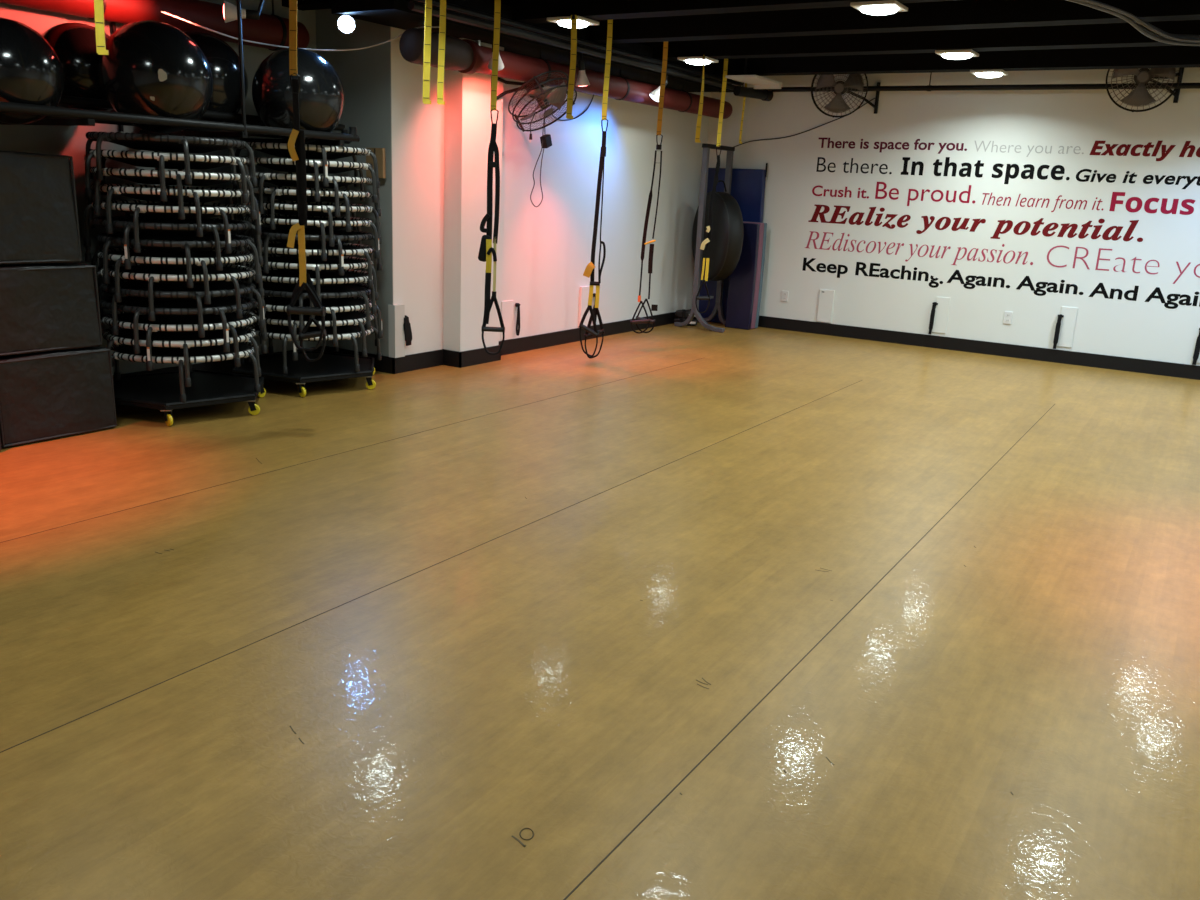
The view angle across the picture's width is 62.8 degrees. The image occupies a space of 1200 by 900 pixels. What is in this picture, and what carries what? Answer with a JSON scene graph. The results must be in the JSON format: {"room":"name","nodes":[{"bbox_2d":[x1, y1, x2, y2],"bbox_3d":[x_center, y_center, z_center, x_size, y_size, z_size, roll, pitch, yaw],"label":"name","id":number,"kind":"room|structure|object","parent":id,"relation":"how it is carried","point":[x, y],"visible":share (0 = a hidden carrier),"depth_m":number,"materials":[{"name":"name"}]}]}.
{"room":"exercise studio","nodes":[
{"label":"exercise studio","id":0,"kind":"room"},
{"bbox_2d":[0,0,392,374],"bbox_3d":[-3.877,-1.565,5.074,0.998,3.150,8.400,12,17,31],"label":"wall","id":1,"kind":"structure","parent":0,"point":[364,74],"depth_m":7.51,"materials":[{"name":"grey paint"}]},
{"bbox_2d":[366,148,385,177],"bbox_3d":[-1.738,-2.235,7.656,0.180,0.225,0.063,12,17,31],"label":"board","id":2,"kind":"object","parent":1,"relation":"attached to","point":[379,153],"visible":0.74,"depth_m":7.61,"materials":[{"name":"brown wood"}]},
{"bbox_2d":[113,309,695,376],"bbox_3d":[-2.556,-0.517,7.229,1.006,0.135,12.950,12,17,31],"label":"baseboard","id":3,"kind":"structure","parent":1,"relation":"attached to","point":[412,362],"depth_m":8.52,"materials":[{"name":"black plastic"}]},
{"bbox_2d":[391,27,710,354],"bbox_3d":[-0.177,-2.660,9.817,0.340,3.150,5.315,12,17,31],"label":"wall","id":4,"kind":"structure","parent":0,"point":[440,152],"depth_m":9.15,"materials":[{"name":"white paint"}]},
{"bbox_2d":[388,304,404,357],"bbox_3d":[-1.654,-0.970,7.994,0.072,0.425,0.112,12,17,31],"label":"trim","id":5,"kind":"structure","parent":4,"relation":"attached to","point":[396,313],"depth_m":7.96,"materials":[{"name":"grey paint"}]},
{"bbox_2d":[501,300,513,340],"bbox_3d":[-0.860,-1.203,9.119,0.008,0.363,0.180,12,17,31],"label":"access panel","id":6,"kind":"object","parent":4,"relation":"attached to","point":[507,308],"visible":0.98,"depth_m":9.12,"materials":[{"name":"white paint"}]},
{"bbox_2d":[491,70,576,206],"bbox_3d":[-0.527,-2.647,8.402,0.573,1.122,0.702,12,17,31],"label":"wall fan","id":7,"kind":"object","parent":4,"relation":"attached to","point":[538,91],"visible":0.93,"depth_m":8.33,"materials":[{"name":"grey metal"}]},
{"bbox_2d":[578,286,589,327],"bbox_3d":[-0.161,-1.481,10.162,0.030,0.423,0.170,12,17,31],"label":"access panel","id":8,"kind":"object","parent":4,"relation":"attached to","point":[584,290],"visible":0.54,"depth_m":10.12,"materials":[{"name":"white paint"}]},
{"bbox_2d":[0,321,1199,899],"bbox_3d":[1.578,0.456,4.768,11.220,0.100,13.350,12,17,31],"label":"floor","id":9,"kind":"structure","parent":0,"point":[466,702],"depth_m":3.53,"materials":[{"name":"beige wood"}]},
{"bbox_2d":[0,346,116,447],"bbox_3d":[-3.390,-0.368,5.812,0.679,0.496,0.675,12,17,31],"label":"box","id":10,"kind":"object","parent":9,"relation":"on","point":[49,395],"visible":0.8,"depth_m":5.63,"materials":[{"name":"black plastic"}]},
{"bbox_2d":[0,263,102,356],"bbox_3d":[-3.408,-0.839,5.640,0.679,0.481,0.715,12,17,31],"label":"box","id":11,"kind":"object","parent":10,"relation":"on","point":[47,307],"visible":0.83,"depth_m":5.52,"materials":[{"name":"black plastic"}]},
{"bbox_2d":[0,150,81,264],"bbox_3d":[-3.445,-1.349,5.421,0.680,0.596,0.765,12,17,31],"label":"box","id":12,"kind":"object","parent":11,"relation":"on","point":[39,224],"visible":1,"depth_m":5.39,"materials":[{"name":"black plastic"}]},
{"bbox_2d":[113,369,265,425],"bbox_3d":[-2.801,-0.364,6.590,1.040,0.147,1.178,-1,15,-13],"label":"stacking dolly","id":13,"kind":"object","parent":9,"relation":"on","point":[161,390],"visible":0.77,"depth_m":6.47,"materials":[{"name":"black paint"}]},
{"bbox_2d":[111,341,260,402],"bbox_3d":[-2.759,-0.562,6.543,0.936,0.277,1.062,-2,16,-19],"label":"trampoline","id":14,"kind":"object","parent":13,"relation":"on","point":[205,354],"visible":0.6,"depth_m":6.44,"materials":[{"name":"black metal"}]},
{"bbox_2d":[102,326,260,386],"bbox_3d":[-2.763,-0.658,6.509,1.062,0.277,0.936,4,15,6],"label":"trampoline","id":15,"kind":"object","parent":14,"relation":"on","point":[185,340],"visible":0.55,"depth_m":6.40,"materials":[{"name":"black metal"}]},
{"bbox_2d":[99,310,266,370],"bbox_3d":[-2.748,-0.754,6.479,0.936,0.277,1.062,3,15,1],"label":"trampoline","id":16,"kind":"object","parent":15,"relation":"on","point":[125,320],"visible":0.61,"depth_m":6.27,"materials":[{"name":"black metal"}]},
{"bbox_2d":[99,295,267,353],"bbox_3d":[-2.744,-0.850,6.448,1.062,0.277,0.936,14,19,37],"label":"trampoline","id":17,"kind":"object","parent":16,"relation":"on","point":[136,305],"visible":0.69,"depth_m":6.22,"materials":[{"name":"black metal"}]},
{"bbox_2d":[98,279,264,337],"bbox_3d":[-2.741,-0.950,6.430,1.062,0.277,0.936,2,15,-4],"label":"trampoline","id":18,"kind":"object","parent":17,"relation":"on","point":[139,288],"visible":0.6,"depth_m":6.29,"materials":[{"name":"black metal"}]},
{"bbox_2d":[96,263,264,320],"bbox_3d":[-2.731,-1.050,6.411,0.936,0.277,1.062,2,15,-2],"label":"trampoline","id":19,"kind":"object","parent":18,"relation":"on","point":[232,272],"visible":0.63,"depth_m":6.19,"materials":[{"name":"black metal"}]},
{"bbox_2d":[91,247,263,303],"bbox_3d":[-2.740,-1.146,6.380,0.936,0.277,1.062,-10,19,-39],"label":"trampoline","id":20,"kind":"object","parent":19,"relation":"on","point":[163,259],"visible":0.7,"depth_m":6.12,"materials":[{"name":"black metal"}]},
{"bbox_2d":[96,231,260,287],"bbox_3d":[-2.726,-1.245,6.359,1.062,0.277,0.936,3,15,2],"label":"trampoline","id":21,"kind":"object","parent":20,"relation":"on","point":[187,244],"visible":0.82,"depth_m":6.10,"materials":[{"name":"black metal"}]},
{"bbox_2d":[85,216,262,270],"bbox_3d":[-2.733,-1.341,6.326,0.936,0.277,1.062,5,15,9],"label":"trampoline","id":22,"kind":"object","parent":21,"relation":"on","point":[147,225],"visible":0.81,"depth_m":6.04,"materials":[{"name":"black metal"}]},
{"bbox_2d":[83,200,261,253],"bbox_3d":[-2.726,-1.440,6.304,1.062,0.277,0.936,12,18,32],"label":"trampoline","id":23,"kind":"object","parent":22,"relation":"on","point":[153,209],"visible":0.8,"depth_m":6.04,"materials":[{"name":"black metal"}]},
{"bbox_2d":[88,184,261,236],"bbox_3d":[-2.720,-1.538,6.279,1.062,0.277,0.936,1,15,-7],"label":"trampoline","id":24,"kind":"object","parent":23,"relation":"on","point":[197,195],"visible":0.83,"depth_m":5.95,"materials":[{"name":"black metal"}]},
{"bbox_2d":[90,167,256,218],"bbox_3d":[-2.710,-1.634,6.247,0.936,0.277,1.062,12,18,32],"label":"trampoline","id":25,"kind":"object","parent":24,"relation":"on","point":[172,178],"visible":0.79,"depth_m":5.90,"materials":[{"name":"black metal"}]},
{"bbox_2d":[85,149,249,202],"bbox_3d":[-2.706,-1.730,6.217,0.936,0.277,1.062,-2,16,-16],"label":"trampoline","id":26,"kind":"object","parent":25,"relation":"on","point":[163,161],"visible":0.85,"depth_m":5.88,"materials":[{"name":"metal"}]},
{"bbox_2d":[84,132,256,185],"bbox_3d":[-2.706,-1.829,6.194,1.062,0.277,0.936,2,15,-2],"label":"trampoline","id":27,"kind":"object","parent":26,"relation":"on","point":[186,145],"visible":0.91,"depth_m":5.87,"materials":[{"name":"black metal"}]},
{"bbox_2d":[232,351,375,396],"bbox_3d":[-2.251,-0.595,7.551,1.040,0.147,1.178,-1,15,-12],"label":"stacking dolly","id":28,"kind":"object","parent":9,"relation":"on","point":[331,366],"visible":0.77,"depth_m":7.39,"materials":[{"name":"black paint"}]},
{"bbox_2d":[240,322,381,373],"bbox_3d":[-2.204,-0.811,7.514,1.062,0.277,0.936,-4,16,-23],"label":"trampoline","id":29,"kind":"object","parent":28,"relation":"on","point":[349,332],"visible":0.48,"depth_m":7.41,"materials":[{"name":"black metal"}]},
{"bbox_2d":[251,309,377,360],"bbox_3d":[-2.193,-0.909,7.489,0.936,0.277,1.062,2,15,-1],"label":"trampoline","id":30,"kind":"object","parent":29,"relation":"on","point":[279,318],"visible":0.38,"depth_m":7.31,"materials":[{"name":"black metal"}]},
{"bbox_2d":[253,296,382,346],"bbox_3d":[-2.186,-1.002,7.450,1.062,0.277,0.936,2,15,-3],"label":"trampoline","id":31,"kind":"object","parent":30,"relation":"on","point":[276,304],"visible":0.41,"depth_m":7.48,"materials":[{"name":"black metal"}]},
{"bbox_2d":[243,281,375,332],"bbox_3d":[-2.183,-1.101,7.428,1.062,0.277,0.936,-9,19,-36],"label":"trampoline","id":32,"kind":"object","parent":31,"relation":"on","point":[272,289],"visible":0.48,"depth_m":7.26,"materials":[{"name":"black metal"}]},
{"bbox_2d":[246,267,376,317],"bbox_3d":[-2.176,-1.201,7.412,0.936,0.277,1.062,-1,15,-15],"label":"trampoline","id":33,"kind":"object","parent":32,"relation":"on","point":[274,275],"visible":0.45,"depth_m":7.29,"materials":[{"name":"black metal"}]},
{"bbox_2d":[246,254,377,302],"bbox_3d":[-2.179,-1.298,7.384,1.062,0.277,0.936,5,15,8],"label":"trampoline","id":34,"kind":"object","parent":33,"relation":"on","point":[316,266],"visible":0.52,"depth_m":7.17,"materials":[{"name":"black metal"}]},
{"bbox_2d":[241,241,374,289],"bbox_3d":[-2.166,-1.395,7.355,1.062,0.277,0.936,-10,19,-39],"label":"trampoline","id":35,"kind":"object","parent":34,"relation":"on","point":[274,247],"visible":0.63,"depth_m":7.17,"materials":[{"name":"black metal"}]},
{"bbox_2d":[235,227,381,274],"bbox_3d":[-2.169,-1.492,7.326,0.936,0.277,1.062,-10,19,-39],"label":"trampoline","id":36,"kind":"object","parent":35,"relation":"on","point":[312,237],"visible":0.72,"depth_m":7.03,"materials":[{"name":"black metal"}]},
{"bbox_2d":[241,214,379,260],"bbox_3d":[-2.164,-1.591,7.305,1.062,0.277,0.936,4,15,3],"label":"trampoline","id":37,"kind":"object","parent":36,"relation":"on","point":[321,223],"visible":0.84,"depth_m":7.04,"materials":[{"name":"black metal"}]},
{"bbox_2d":[236,200,381,246],"bbox_3d":[-2.155,-1.687,7.274,0.936,0.277,1.062,10,17,26],"label":"trampoline","id":38,"kind":"object","parent":37,"relation":"on","point":[283,207],"visible":0.7,"depth_m":7.00,"materials":[{"name":"black metal"}]},
{"bbox_2d":[232,186,375,231],"bbox_3d":[-2.161,-1.785,7.250,1.062,0.277,0.936,16,20,40],"label":"trampoline","id":39,"kind":"object","parent":38,"relation":"on","point":[280,193],"visible":0.73,"depth_m":6.93,"materials":[{"name":"black metal"}]},
{"bbox_2d":[233,172,380,216],"bbox_3d":[-2.151,-1.881,7.219,1.062,0.277,0.936,0,15,-8],"label":"trampoline","id":40,"kind":"object","parent":39,"relation":"on","point":[283,179],"visible":0.69,"depth_m":6.86,"materials":[{"name":"black metal"}]},
{"bbox_2d":[241,157,377,202],"bbox_3d":[-2.143,-1.979,7.196,0.936,0.277,1.062,14,19,36],"label":"trampoline","id":41,"kind":"object","parent":40,"relation":"on","point":[315,167],"visible":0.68,"depth_m":6.89,"materials":[{"name":"black metal"}]},
{"bbox_2d":[235,142,379,187],"bbox_3d":[-2.143,-2.078,7.176,0.936,0.277,1.062,-6,17,-28],"label":"trampoline","id":42,"kind":"object","parent":41,"relation":"on","point":[316,151],"visible":0.73,"depth_m":6.88,"materials":[{"name":"black metal"}]},
{"bbox_2d":[0,380,861,752],"bbox_3d":[-0.437,0.388,4.482,0.004,0.003,10.350,12,17,31],"label":"floor line","id":43,"kind":"object","parent":9,"relation":"on","point":[861,380],"depth_m":3.60,"materials":[{"name":"brown"}]},
{"bbox_2d":[674,143,734,332],"bbox_3d":[1.373,-2.469,11.458,0.664,2.070,0.711,12,17,31],"label":"stand","id":44,"kind":"object","parent":9,"relation":"on","point":[718,308],"visible":0.84,"depth_m":11.35,"materials":[{"name":"grey metal"}]},
{"bbox_2d":[692,180,743,280],"bbox_3d":[1.360,-2.541,11.408,0.268,1.145,1.019,-2,16,-18],"label":"disc","id":45,"kind":"object","parent":44,"relation":"hanging from","point":[725,245],"visible":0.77,"depth_m":11.09,"materials":[{"name":"black rubber"}]},
{"bbox_2d":[696,163,767,322],"bbox_3d":[1.576,-2.482,11.858,0.771,1.908,0.102,12,17,31],"label":"exercise mat","id":46,"kind":"object","parent":9,"relation":"on","point":[747,185],"visible":0.37,"depth_m":11.63,"materials":[{"name":"blue plastic"}]},
{"bbox_2d":[725,223,759,329],"bbox_3d":[1.674,-2.040,11.548,0.322,1.223,0.069,12,17,31],"label":"exercise mat","id":47,"kind":"object","parent":9,"relation":"on","point":[742,280],"visible":0.8,"depth_m":11.53,"materials":[{"name":"blue plastic"}]},
{"bbox_2d":[743,222,763,328],"bbox_3d":[1.726,-2.063,11.624,0.325,1.233,0.119,12,17,31],"label":"exercise mat","id":48,"kind":"object","parent":9,"relation":"on","point":[761,230],"visible":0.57,"depth_m":11.52,"materials":[{"name":"pink"}]},
{"bbox_2d":[743,221,766,327],"bbox_3d":[1.781,-2.083,11.707,0.327,1.233,0.081,12,17,31],"label":"exercise mat","id":49,"kind":"object","parent":9,"relation":"on","point":[765,224],"visible":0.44,"depth_m":11.61,"materials":[{"name":"blue plastic"}]},
{"bbox_2d":[563,404,1054,899],"bbox_3d":[0.928,0.645,3.758,0.004,0.003,10.520,12,17,31],"label":"floor line","id":50,"kind":"object","parent":9,"relation":"on","point":[674,788],"depth_m":3.00,"materials":[{"name":"brown"}]},
{"bbox_2d":[282,0,1199,91],"bbox_3d":[1.714,-2.458,3.989,11.220,0.660,13.350,12,17,31],"label":"ceiling","id":51,"kind":"structure","parent":0,"point":[775,37],"depth_m":7.74,"materials":[{"name":"black paint"}]},
{"bbox_2d":[94,0,108,54],"bbox_3d":[-2.349,-2.420,4.558,0.059,1.097,0.022,5,15,9],"label":"strap","id":52,"kind":"object","parent":51,"relation":"hanging from","point":[98,4],"visible":1,"depth_m":4.67,"materials":[{"name":"yellow fabric"}]},
{"bbox_2d":[0,0,309,50],"bbox_3d":[-4.182,-2.678,4.506,0.250,0.725,7.175,12,17,31],"label":"pipe","id":53,"kind":"object","parent":51,"relation":"hanging from","point":[272,29],"visible":0.79,"depth_m":6.59,"materials":[{"name":"red metal"}]},
{"bbox_2d":[0,0,359,145],"bbox_3d":[-2.926,-2.593,5.809,1.080,1.348,3.828,12,17,31],"label":"ball rack","id":54,"kind":"object","parent":51,"relation":"hanging from","point":[241,126],"visible":0.62,"depth_m":5.96,"materials":[{"name":"black metal"}]},
{"bbox_2d":[0,18,64,124],"bbox_3d":[-3.097,-1.978,5.143,0.516,0.522,0.522,-7,18,-31],"label":"exercise ball","id":55,"kind":"object","parent":54,"relation":"on","point":[31,70],"visible":0.94,"depth_m":5.01,"materials":[{"name":"black plastic"}]},
{"bbox_2d":[41,22,111,110],"bbox_3d":[-3.174,-2.328,6.017,0.533,0.534,0.528,-6,17,-29],"label":"exercise ball","id":56,"kind":"object","parent":54,"relation":"on","point":[74,44],"visible":0.44,"depth_m":5.81,"materials":[{"name":"black plastic"}]},
{"bbox_2d":[98,20,212,133],"bbox_3d":[-2.631,-2.209,5.836,0.621,0.628,0.629,-7,18,-31],"label":"exercise ball","id":57,"kind":"object","parent":54,"relation":"on","point":[154,68],"visible":0.91,"depth_m":5.62,"materials":[{"name":"black plastic"}]},
{"bbox_2d":[184,31,247,121],"bbox_3d":[-2.711,-2.520,6.680,0.601,0.602,0.595,-7,18,-33],"label":"exercise ball","id":58,"kind":"object","parent":54,"relation":"on","point":[223,61],"visible":0.3,"depth_m":6.53,"materials":[{"name":"black plastic"}]},
{"bbox_2d":[252,48,344,142],"bbox_3d":[-2.058,-2.419,6.717,0.607,0.614,0.613,-7,18,-31],"label":"exercise ball","id":59,"kind":"object","parent":54,"relation":"on","point":[321,91],"visible":0.91,"depth_m":6.50,"materials":[{"name":"black plastic"}]},
{"bbox_2d":[223,0,263,22],"bbox_3d":[-2.170,-2.811,6.072,0.309,0.343,0.128,-2,16,-16],"label":"spot lamp","id":60,"kind":"object","parent":51,"relation":"hanging from","point":[229,10],"visible":0.93,"depth_m":6.07,"materials":[{"name":"grey metal"}]},
{"bbox_2d":[160,11,438,50],"bbox_3d":[-2.019,-2.876,6.703,1.981,0.265,0.293,-10,20,-40],"label":"power cable","id":61,"kind":"object","parent":51,"relation":"hanging from","point":[160,11],"visible":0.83,"depth_m":6.68,"materials":[{"name":"grey plastic"}]},
{"bbox_2d":[286,0,326,361],"bbox_3d":[-1.736,-1.857,5.723,0.225,2.729,0.126,3,15,0],"label":"trainer","id":62,"kind":"object","parent":51,"relation":"hanging from","point":[297,138],"visible":1,"depth_m":5.84,"materials":[{"name":"yellow"}]},
{"bbox_2d":[423,0,431,103],"bbox_3d":[-1.062,-2.735,6.055,0.059,1.144,0.028,-7,18,-31],"label":"strap","id":63,"kind":"object","parent":51,"relation":"hanging from","point":[428,3],"visible":1,"depth_m":6.12,"materials":[{"name":"yellow fabric"}]},
{"bbox_2d":[437,0,445,104],"bbox_3d":[-1.054,-2.886,6.549,0.060,1.107,0.027,-4,16,-23],"label":"strap","id":64,"kind":"object","parent":51,"relation":"hanging from","point":[442,24],"visible":1,"depth_m":6.61,"materials":[{"name":"yellow fabric"}]},
{"bbox_2d":[478,0,504,354],"bbox_3d":[-0.784,-2.135,7.246,0.218,2.892,0.087,4,15,4],"label":"trainer","id":65,"kind":"object","parent":51,"relation":"hanging from","point":[486,251],"visible":1,"depth_m":7.35,"materials":[{"name":"yellow"}]},
{"bbox_2d":[399,28,731,118],"bbox_3d":[0.053,-3.446,9.180,0.244,0.322,5.290,12,17,31],"label":"pipe","id":66,"kind":"object","parent":51,"relation":"hanging from","point":[466,56],"visible":0.94,"depth_m":8.11,"materials":[{"name":"red metal"}]},
{"bbox_2d":[566,15,576,118],"bbox_3d":[-0.210,-2.854,7.332,0.059,0.728,0.022,5,15,9],"label":"strap","id":67,"kind":"object","parent":51,"relation":"hanging from","point":[573,17],"visible":1,"depth_m":7.33,"materials":[{"name":"yellow fabric"}]},
{"bbox_2d":[408,1,735,90],"bbox_3d":[0.182,-3.497,8.786,0.060,0.060,5.400,12,17,31],"label":"conduit","id":68,"kind":"object","parent":51,"relation":"hanging from","point":[412,5],"visible":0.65,"depth_m":7.90,"materials":[{"name":"metal"}]},
{"bbox_2d":[547,16,598,27],"bbox_3d":[-0.204,-3.236,7.452,0.290,0.050,0.290,12,17,31],"label":"ceiling light","id":69,"kind":"object","parent":51,"relation":"attached to","point":[582,22],"visible":0.88,"depth_m":7.38,"materials":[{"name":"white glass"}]},
{"bbox_2d":[413,0,741,85],"bbox_3d":[0.135,-3.575,8.798,0.044,0.044,5.400,12,17,31],"label":"conduit","id":70,"kind":"object","parent":51,"relation":"attached to","point":[452,7],"visible":0.82,"depth_m":8.12,"materials":[{"name":"metal"}]},
{"bbox_2d":[579,20,612,357],"bbox_3d":[-0.017,-2.329,8.524,0.238,3.109,0.109,3,15,0],"label":"trainer","id":71,"kind":"object","parent":51,"relation":"hanging from","point":[590,268],"visible":0.98,"depth_m":8.66,"materials":[{"name":"yellow"}]},
{"bbox_2d":[630,41,667,333],"bbox_3d":[0.489,-2.585,9.309,0.260,2.973,0.099,3,15,0],"label":"trainer","id":72,"kind":"object","parent":51,"relation":"hanging from","point":[638,320],"visible":0.98,"depth_m":9.42,"materials":[{"name":"yellow"}]},
{"bbox_2d":[695,59,727,312],"bbox_3d":[1.208,-2.933,10.609,0.171,2.907,0.074,3,15,0],"label":"trainer","id":73,"kind":"object","parent":51,"relation":"hanging from","point":[715,182],"visible":0.98,"depth_m":10.68,"materials":[{"name":"yellow"}]},
{"bbox_2d":[733,83,772,100],"bbox_3d":[1.709,-4.160,10.820,0.560,0.562,0.124,-10,20,-40],"label":"pipe","id":74,"kind":"object","parent":51,"relation":"hanging from","point":[765,94],"visible":0.94,"depth_m":10.82,"materials":[{"name":"black metal"}]},
{"bbox_2d":[726,58,781,88],"bbox_3d":[1.655,-4.118,10.428,0.340,0.475,0.720,12,17,31],"label":"ceiling panel","id":75,"kind":"object","parent":51,"relation":"hanging from","point":[759,82],"visible":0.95,"depth_m":10.45,"materials":[{"name":"grey metal"}]},
{"bbox_2d":[850,0,907,14],"bbox_3d":[1.801,-2.845,6.342,0.290,0.050,0.290,12,17,31],"label":"ceiling light","id":76,"kind":"object","parent":51,"relation":"attached to","point":[884,7],"visible":1,"depth_m":6.26,"materials":[{"name":"white plastic"}]},
{"bbox_2d":[860,5,898,14],"bbox_3d":[1.801,-2.835,6.345,0.244,0.028,0.244,12,17,31],"label":"diffuser","id":77,"kind":"object","parent":76,"relation":"attached to","point":[867,9],"depth_m":6.28,"materials":[{"name":"white plastic"}]},
{"bbox_2d":[935,49,978,59],"bbox_3d":[2.964,-3.276,8.158,0.290,0.050,0.290,12,17,31],"label":"ceiling light","id":78,"kind":"object","parent":51,"relation":"attached to","point":[964,53],"visible":1,"depth_m":8.08,"materials":[{"name":"white"}]},
{"bbox_2d":[731,73,1199,91],"bbox_3d":[5.510,-3.513,8.877,9.750,0.485,0.060,12,17,31],"label":"pipe","id":79,"kind":"object","parent":51,"relation":"hanging from","point":[929,87],"visible":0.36,"depth_m":9.83,"materials":[{"name":"black metal"}]},
{"bbox_2d":[1067,0,1199,45],"bbox_3d":[3.660,-2.721,6.372,2.434,0.133,0.162,-7,18,-32],"label":"cable bundle","id":80,"kind":"object","parent":51,"relation":"hanging from","point":[1157,34],"visible":1,"depth_m":6.22,"materials":[{"name":"grey"}]},
{"bbox_2d":[707,67,1199,365],"bbox_3d":[5.170,-2.393,9.753,11.220,3.150,0.200,12,17,31],"label":"wall","id":81,"kind":"structure","parent":0,"point":[1138,329],"depth_m":10.32,"materials":[{"name":"white paint"}]},
{"bbox_2d":[817,289,834,322],"bbox_3d":[2.627,-1.676,11.443,0.175,0.375,0.023,12,17,31],"label":"access panel","id":82,"kind":"object","parent":81,"relation":"attached to","point":[826,297],"visible":1,"depth_m":11.43,"materials":[{"name":"white paint"}]},
{"bbox_2d":[811,74,880,117],"bbox_3d":[2.641,-3.883,10.568,0.737,0.608,0.350,5,15,10],"label":"wall fan","id":83,"kind":"object","parent":81,"relation":"attached to","point":[837,104],"visible":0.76,"depth_m":10.54,"materials":[{"name":"grey metal"}]},
{"bbox_2d":[816,157,891,173],"bbox_3d":[2.834,-3.173,10.966,0.862,0.162,0.001,12,17,31],"label":"lettering","id":84,"kind":"object","parent":81,"relation":"attached to","point":[845,163],"depth_m":10.98,"materials":[{"name":"paint"}]},
{"bbox_2d":[802,258,928,280],"bbox_3d":[2.988,-2.026,11.138,1.453,0.197,0.001,12,17,31],"label":"lettering","id":85,"kind":"object","parent":81,"relation":"attached to","point":[805,264],"depth_m":11.12,"materials":[{"name":"paint"}]},
{"bbox_2d":[819,138,966,153],"bbox_3d":[3.161,-3.321,10.719,1.639,0.149,0.001,12,17,31],"label":"lettering","id":86,"kind":"object","parent":81,"relation":"attached to","point":[916,142],"depth_m":10.70,"materials":[{"name":"paint"}]},
{"bbox_2d":[805,231,1032,264],"bbox_3d":[3.438,-2.203,10.803,2.495,0.267,0.001,12,17,31],"label":"lettering","id":87,"kind":"object","parent":81,"relation":"attached to","point":[825,233],"depth_m":10.77,"materials":[{"name":"red paint"}]},
{"bbox_2d":[875,182,974,205],"bbox_3d":[3.509,-2.755,10.626,1.073,0.245,0.001,12,17,31],"label":"lettering","id":88,"kind":"object","parent":81,"relation":"attached to","point":[878,183],"depth_m":10.65,"materials":[{"name":"red paint"}]},
{"bbox_2d":[932,297,949,333],"bbox_3d":[3.741,-1.478,10.772,0.145,0.390,0.012,12,17,31],"label":"access panel","id":89,"kind":"object","parent":81,"relation":"attached to","point":[942,309],"visible":1,"depth_m":10.77,"materials":[{"name":"white paint"}]},
{"bbox_2d":[808,204,1142,241],"bbox_3d":[3.865,-2.410,10.476,3.441,0.266,0.001,12,17,31],"label":"lettering","id":90,"kind":"object","parent":81,"relation":"attached to","point":[1065,227],"depth_m":10.39,"materials":[{"name":"red paint"}]},
{"bbox_2d":[947,270,1009,288],"bbox_3d":[4.044,-1.809,10.502,0.654,0.192,0.001,12,17,31],"label":"lettering","id":91,"kind":"object","parent":81,"relation":"attached to","point":[956,272],"depth_m":10.52,"materials":[{"name":"black paint"}]},
{"bbox_2d":[758,316,1199,379],"bbox_3d":[5.403,-0.842,9.838,9.970,0.135,0.016,12,17,31],"label":"baseboard","id":92,"kind":"structure","parent":81,"relation":"attached to","point":[1170,369],"depth_m":10.55,"materials":[{"name":"black plastic"}]},
{"bbox_2d":[901,157,1069,183],"bbox_3d":[3.996,-2.919,10.270,1.696,0.255,0.001,12,17,31],"label":"lettering","id":93,"kind":"object","parent":81,"relation":"attached to","point":[937,163],"depth_m":10.23,"materials":[{"name":"black paint"}]},
{"bbox_2d":[982,193,1102,211],"bbox_3d":[4.503,-2.521,10.034,1.166,0.168,0.001,12,17,31],"label":"lettering","id":94,"kind":"object","parent":81,"relation":"attached to","point":[1006,198],"depth_m":10.05,"materials":[{"name":"red paint"}]},
{"bbox_2d":[1016,276,1083,295],"bbox_3d":[4.642,-1.680,10.143,0.650,0.192,0.001,12,17,31],"label":"lettering","id":95,"kind":"object","parent":81,"relation":"attached to","point":[1038,289],"depth_m":10.16,"materials":[{"name":"black paint"}]},
{"bbox_2d":[1057,307,1077,347],"bbox_3d":[4.808,-1.266,10.127,0.155,0.410,0.012,12,17,31],"label":"access panel","id":96,"kind":"object","parent":81,"relation":"attached to","point":[1068,322],"visible":1,"depth_m":10.12,"materials":[{"name":"white paint"}]},
{"bbox_2d":[1047,246,1199,283],"bbox_3d":[5.349,-1.805,9.653,1.798,0.294,0.001,12,17,31],"label":"lettering","id":97,"kind":"object","parent":81,"relation":"attached to","point":[1051,249],"depth_m":9.82,"materials":[{"name":"red paint"}]},
{"bbox_2d":[1076,169,1199,188],"bbox_3d":[5.367,-2.601,9.453,1.451,0.162,0.001,12,17,31],"label":"lettering","id":98,"kind":"object","parent":81,"relation":"attached to","point":[1131,176],"depth_m":9.54,"materials":[{"name":"paint"}]},
{"bbox_2d":[1089,283,1199,308],"bbox_3d":[5.438,-1.504,9.666,1.142,0.196,0.001,12,17,31],"label":"lettering","id":99,"kind":"object","parent":81,"relation":"attached to","point":[1100,285],"depth_m":9.65,"materials":[{"name":"black paint"}]},
{"bbox_2d":[1106,68,1183,111],"bbox_3d":[5.061,-3.459,9.135,0.659,0.629,0.423,9,16,22],"label":"wall fan","id":100,"kind":"object","parent":81,"relation":"attached to","point":[1140,96],"visible":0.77,"depth_m":9.11,"materials":[{"name":"grey metal"}]},
{"bbox_2d":[1090,140,1199,160],"bbox_3d":[5.361,-2.859,9.396,1.229,0.190,0.001,12,17,31],"label":"lettering","id":101,"kind":"object","parent":81,"relation":"attached to","point":[1187,146],"depth_m":9.46,"materials":[{"name":"red paint"}]},
{"bbox_2d":[1109,192,1194,214],"bbox_3d":[5.347,-2.388,9.516,0.720,0.188,0.001,12,17,31],"label":"lettering","id":102,"kind":"object","parent":81,"relation":"attached to","point":[1114,201],"depth_m":9.53,"materials":[{"name":"red paint"}]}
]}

